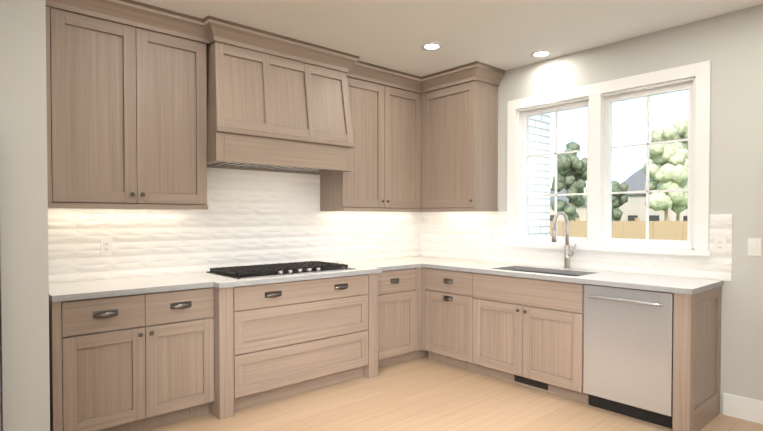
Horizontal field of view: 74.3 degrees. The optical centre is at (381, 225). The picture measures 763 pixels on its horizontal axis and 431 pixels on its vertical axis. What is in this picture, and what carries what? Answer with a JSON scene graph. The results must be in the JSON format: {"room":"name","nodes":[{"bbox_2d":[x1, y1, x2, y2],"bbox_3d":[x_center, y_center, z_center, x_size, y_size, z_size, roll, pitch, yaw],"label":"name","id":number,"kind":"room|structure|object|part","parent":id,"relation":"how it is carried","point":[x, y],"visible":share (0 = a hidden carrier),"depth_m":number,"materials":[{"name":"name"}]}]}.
{"room":"kitchen","nodes":[
{"label":"kitchen","id":0,"kind":"room"},
{"bbox_2d":[0,0,49,430],"bbox_3d":[-2.110,-0.066,2.913,0.207,2.740,0.660,-1,1,-42],"label":"wall","id":1,"kind":"structure","parent":0,"point":[24,344],"depth_m":2.67,"materials":[{"name":"grey paint"}]},
{"bbox_2d":[48,167,416,282],"bbox_3d":[-2.528,-0.069,3.091,8.087,2.860,0.160,-1,1,-42],"label":"wall","id":2,"kind":"structure","parent":0,"point":[189,209],"depth_m":3.77,"materials":[{"name":"grey paint"}]},
{"bbox_2d":[46,6,207,209],"bbox_3d":[-1.736,-0.779,3.419,0.998,1.329,0.376,-1,1,-42],"label":"upper cabinet","id":3,"kind":"object","parent":2,"relation":"attached to","point":[126,116],"visible":0.85,"depth_m":3.27,"materials":[{"name":"beige wood"}]},
{"bbox_2d":[48,167,419,282],"bbox_3d":[-0.899,-0.055,4.421,3.564,0.828,0.009,-1,1,-42],"label":"tile backsplash","id":4,"kind":"structure","parent":2,"relation":"attached to","point":[249,217],"depth_m":4.12,"materials":[{"name":"white tile"}]},
{"bbox_2d":[101,238,111,254],"bbox_3d":[-1.918,0.146,3.511,0.072,0.116,0.008,-1,1,-42],"label":"electrical outlet","id":5,"kind":"object","parent":4,"relation":"attached to","point":[106,246],"visible":1,"depth_m":3.51,"materials":[{"name":"white plastic"}]},
{"bbox_2d":[206,41,353,174],"bbox_3d":[-0.860,-0.960,4.099,1.220,0.989,0.515,-1,1,-42],"label":"range hood","id":6,"kind":"object","parent":2,"relation":"attached to","point":[269,112],"visible":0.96,"depth_m":3.87,"materials":[{"name":"beige wood"}]},
{"bbox_2d":[320,77,420,208],"bbox_3d":[-0.088,-0.817,4.899,0.993,1.299,0.347,-1,1,-42],"label":"upper cabinet","id":7,"kind":"object","parent":2,"relation":"attached to","point":[384,174],"depth_m":4.74,"materials":[{"name":"beige wood"}]},
{"bbox_2d":[133,0,762,76],"bbox_3d":[-0.087,-1.423,0.314,7.767,0.060,7.200,-1,1,-42],"label":"ceiling","id":8,"kind":"structure","parent":0,"point":[500,34],"depth_m":3.60,"materials":[{"name":"white paint"}]},
{"bbox_2d":[421,43,442,50],"bbox_3d":[0.407,-1.451,4.079,0.176,0.006,0.176,-1,1,-42],"label":"recessed light","id":9,"kind":"object","parent":8,"relation":"in","point":[431,46],"visible":0.92,"depth_m":4.07,"materials":[{"name":"white"}]},
{"bbox_2d":[530,50,551,57],"bbox_3d":[1.353,-1.454,4.263,0.176,0.006,0.176,-1,1,-42],"label":"recessed light","id":10,"kind":"object","parent":8,"relation":"in","point":[540,53],"visible":0.94,"depth_m":4.26,"materials":[{"name":"white"}]},
{"bbox_2d":[142,355,762,430],"bbox_3d":[-0.087,1.376,0.360,7.767,0.060,7.200,-1,1,-42],"label":"floor","id":11,"kind":"structure","parent":0,"point":[424,393],"depth_m":3.53,"materials":[{"name":"brown wood"}]},
{"bbox_2d":[0,379,0,430],"bbox_3d":[-2.481,0.412,2.471,0.924,1.800,0.781,-1,1,-42],"label":"fridge","id":12,"kind":"object","parent":11,"relation":"on","point":[0,404],"visible":1,"depth_m":2.53,"materials":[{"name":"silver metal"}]},
{"bbox_2d":[49,287,213,430],"bbox_3d":[-1.673,0.855,3.321,0.928,0.886,0.646,-1,1,-42],"label":"base cabinet","id":13,"kind":"object","parent":11,"relation":"on","point":[138,362],"visible":0.96,"depth_m":3.07,"materials":[{"name":"beige wood"}]},
{"bbox_2d":[209,273,372,416],"bbox_3d":[-0.785,0.842,4.074,1.200,0.886,0.697,-1,1,-42],"label":"base cabinet","id":14,"kind":"object","parent":11,"relation":"on","point":[276,341],"depth_m":3.72,"materials":[{"name":"beige wood"}]},
{"bbox_2d":[49,256,460,301],"bbox_3d":[-0.659,0.380,4.155,3.566,0.033,0.734,-1,1,-42],"label":"countertop","id":15,"kind":"structure","parent":14,"relation":"on","point":[67,291],"depth_m":3.45,"materials":[{"name":"stone"}]},
{"bbox_2d":[207,261,354,279],"bbox_3d":[-0.792,0.346,4.059,1.028,0.039,0.573,-1,1,-42],"label":"cooktop","id":16,"kind":"object","parent":15,"relation":"in","point":[265,270],"visible":1,"depth_m":3.91,"materials":[{"name":"black metal"}]},
{"bbox_2d":[378,267,427,367],"bbox_3d":[0.184,0.828,4.966,1.234,0.886,0.646,-1,1,-42],"label":"base cabinet","id":17,"kind":"object","parent":11,"relation":"on","point":[399,315],"visible":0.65,"depth_m":4.58,"materials":[{"name":"beige wood"}]},
{"bbox_2d":[422,267,478,372],"bbox_3d":[0.799,0.832,4.716,0.646,0.886,0.602,-1,1,-42],"label":"base cabinet","id":18,"kind":"object","parent":11,"relation":"on","point":[447,316],"visible":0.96,"depth_m":4.51,"materials":[{"name":"beige wood"}]},
{"bbox_2d":[473,273,588,404],"bbox_3d":[1.321,0.842,4.127,0.646,0.886,0.973,-1,1,-42],"label":"base cabinet","id":19,"kind":"object","parent":11,"relation":"on","point":[528,332],"visible":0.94,"depth_m":3.88,"materials":[{"name":"beige wood"}]},
{"bbox_2d":[429,260,723,294],"bbox_3d":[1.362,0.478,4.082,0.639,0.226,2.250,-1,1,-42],"label":"countertop","id":20,"kind":"structure","parent":19,"relation":"on","point":[681,285],"depth_m":3.71,"materials":[{"name":"stone"}]},
{"bbox_2d":[552,211,575,269],"bbox_3d":[1.489,0.122,4.108,0.259,0.484,0.111,-1,1,-42],"label":"faucet","id":21,"kind":"object","parent":20,"relation":"on","point":[567,254],"visible":0.98,"depth_m":4.17,"materials":[{"name":"silver metal"}]},
{"bbox_2d":[583,284,673,428],"bbox_3d":[1.820,0.854,3.528,0.659,0.880,0.572,-1,1,-42],"label":"dishwasher","id":22,"kind":"object","parent":11,"relation":"on","point":[628,353],"visible":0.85,"depth_m":3.33,"materials":[{"name":"silver metal"}]},
{"bbox_2d":[672,286,721,430],"bbox_3d":[2.075,0.855,3.298,0.617,0.886,0.097,-1,1,-42],"label":"cabinet end panel","id":23,"kind":"object","parent":11,"relation":"on","point":[696,358],"visible":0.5,"depth_m":3.15,"materials":[{"name":"beige wood"}]},
{"bbox_2d":[423,4,762,413],"bbox_3d":[2.879,-0.067,2.966,0.160,2.860,7.200,-1,1,-42],"label":"wall","id":24,"kind":"structure","parent":0,"point":[729,46],"depth_m":3.43,"materials":[{"name":"grey paint"}]},
{"bbox_2d":[45,0,505,93],"bbox_3d":[-0.417,-1.383,3.853,3.564,0.136,0.766,-1,1,-42],"label":"crown molding","id":25,"kind":"structure","parent":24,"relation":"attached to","point":[208,29],"depth_m":3.78,"materials":[{"name":"beige wood"}]},
{"bbox_2d":[420,80,497,211],"bbox_3d":[0.743,-0.804,4.955,0.376,1.329,0.707,-1,1,-42],"label":"upper cabinet","id":26,"kind":"object","parent":24,"relation":"attached to","point":[459,147],"visible":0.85,"depth_m":4.77,"materials":[{"name":"beige wood"}]},
{"bbox_2d":[420,211,731,280],"bbox_3d":[1.410,0.113,4.499,0.008,0.488,2.910,-1,1,-42],"label":"tile backsplash","id":27,"kind":"structure","parent":24,"relation":"attached to","point":[451,235],"depth_m":4.49,"materials":[{"name":"white tile"}]},
{"bbox_2d":[714,236,725,252],"bbox_3d":[2.325,0.130,3.455,0.008,0.116,0.072,-1,1,-42],"label":"outlet","id":28,"kind":"object","parent":27,"relation":"attached to","point":[719,244],"visible":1,"depth_m":3.45,"materials":[{"name":"white plastic"}]},
{"bbox_2d":[503,60,711,255],"bbox_3d":[1.781,-0.479,4.157,0.215,1.355,1.690,-1,1,-42],"label":"window","id":29,"kind":"structure","parent":24,"relation":"in","point":[699,74],"depth_m":4.07,"materials":[{"name":"white wood"}]},
{"bbox_3d":[1.796,-0.451,4.171,0.045,1.194,1.434,-1,1,-42],"label":"window sash","id":30,"kind":"part","parent":29,"relation":"part of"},
{"bbox_2d":[723,393,762,423],"bbox_3d":[3.765,1.247,1.857,0.014,0.150,4.275,-1,1,-42],"label":"baseboard","id":31,"kind":"structure","parent":24,"relation":"attached to","point":[744,408],"depth_m":3.36,"materials":[{"name":"white wood"}]},
{"bbox_2d":[748,238,760,255],"bbox_3d":[2.457,0.140,3.316,0.012,0.116,0.072,-1,1,-42],"label":"light switch","id":32,"kind":"object","parent":24,"relation":"attached to","point":[754,246],"visible":1,"depth_m":3.31,"materials":[{"name":"white plastic"}]},
{"label":"outside","id":33,"kind":"structure","parent":0,"visible":0},
{"bbox_2d":[528,113,688,239],"bbox_3d":[32.500,-4.795,87.406,156.273,11.029,160.000,-1,1,-42],"label":"scenery","id":34,"kind":"structure","parent":33,"point":[622,224],"depth_m":32.09,"materials":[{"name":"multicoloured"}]}
]}

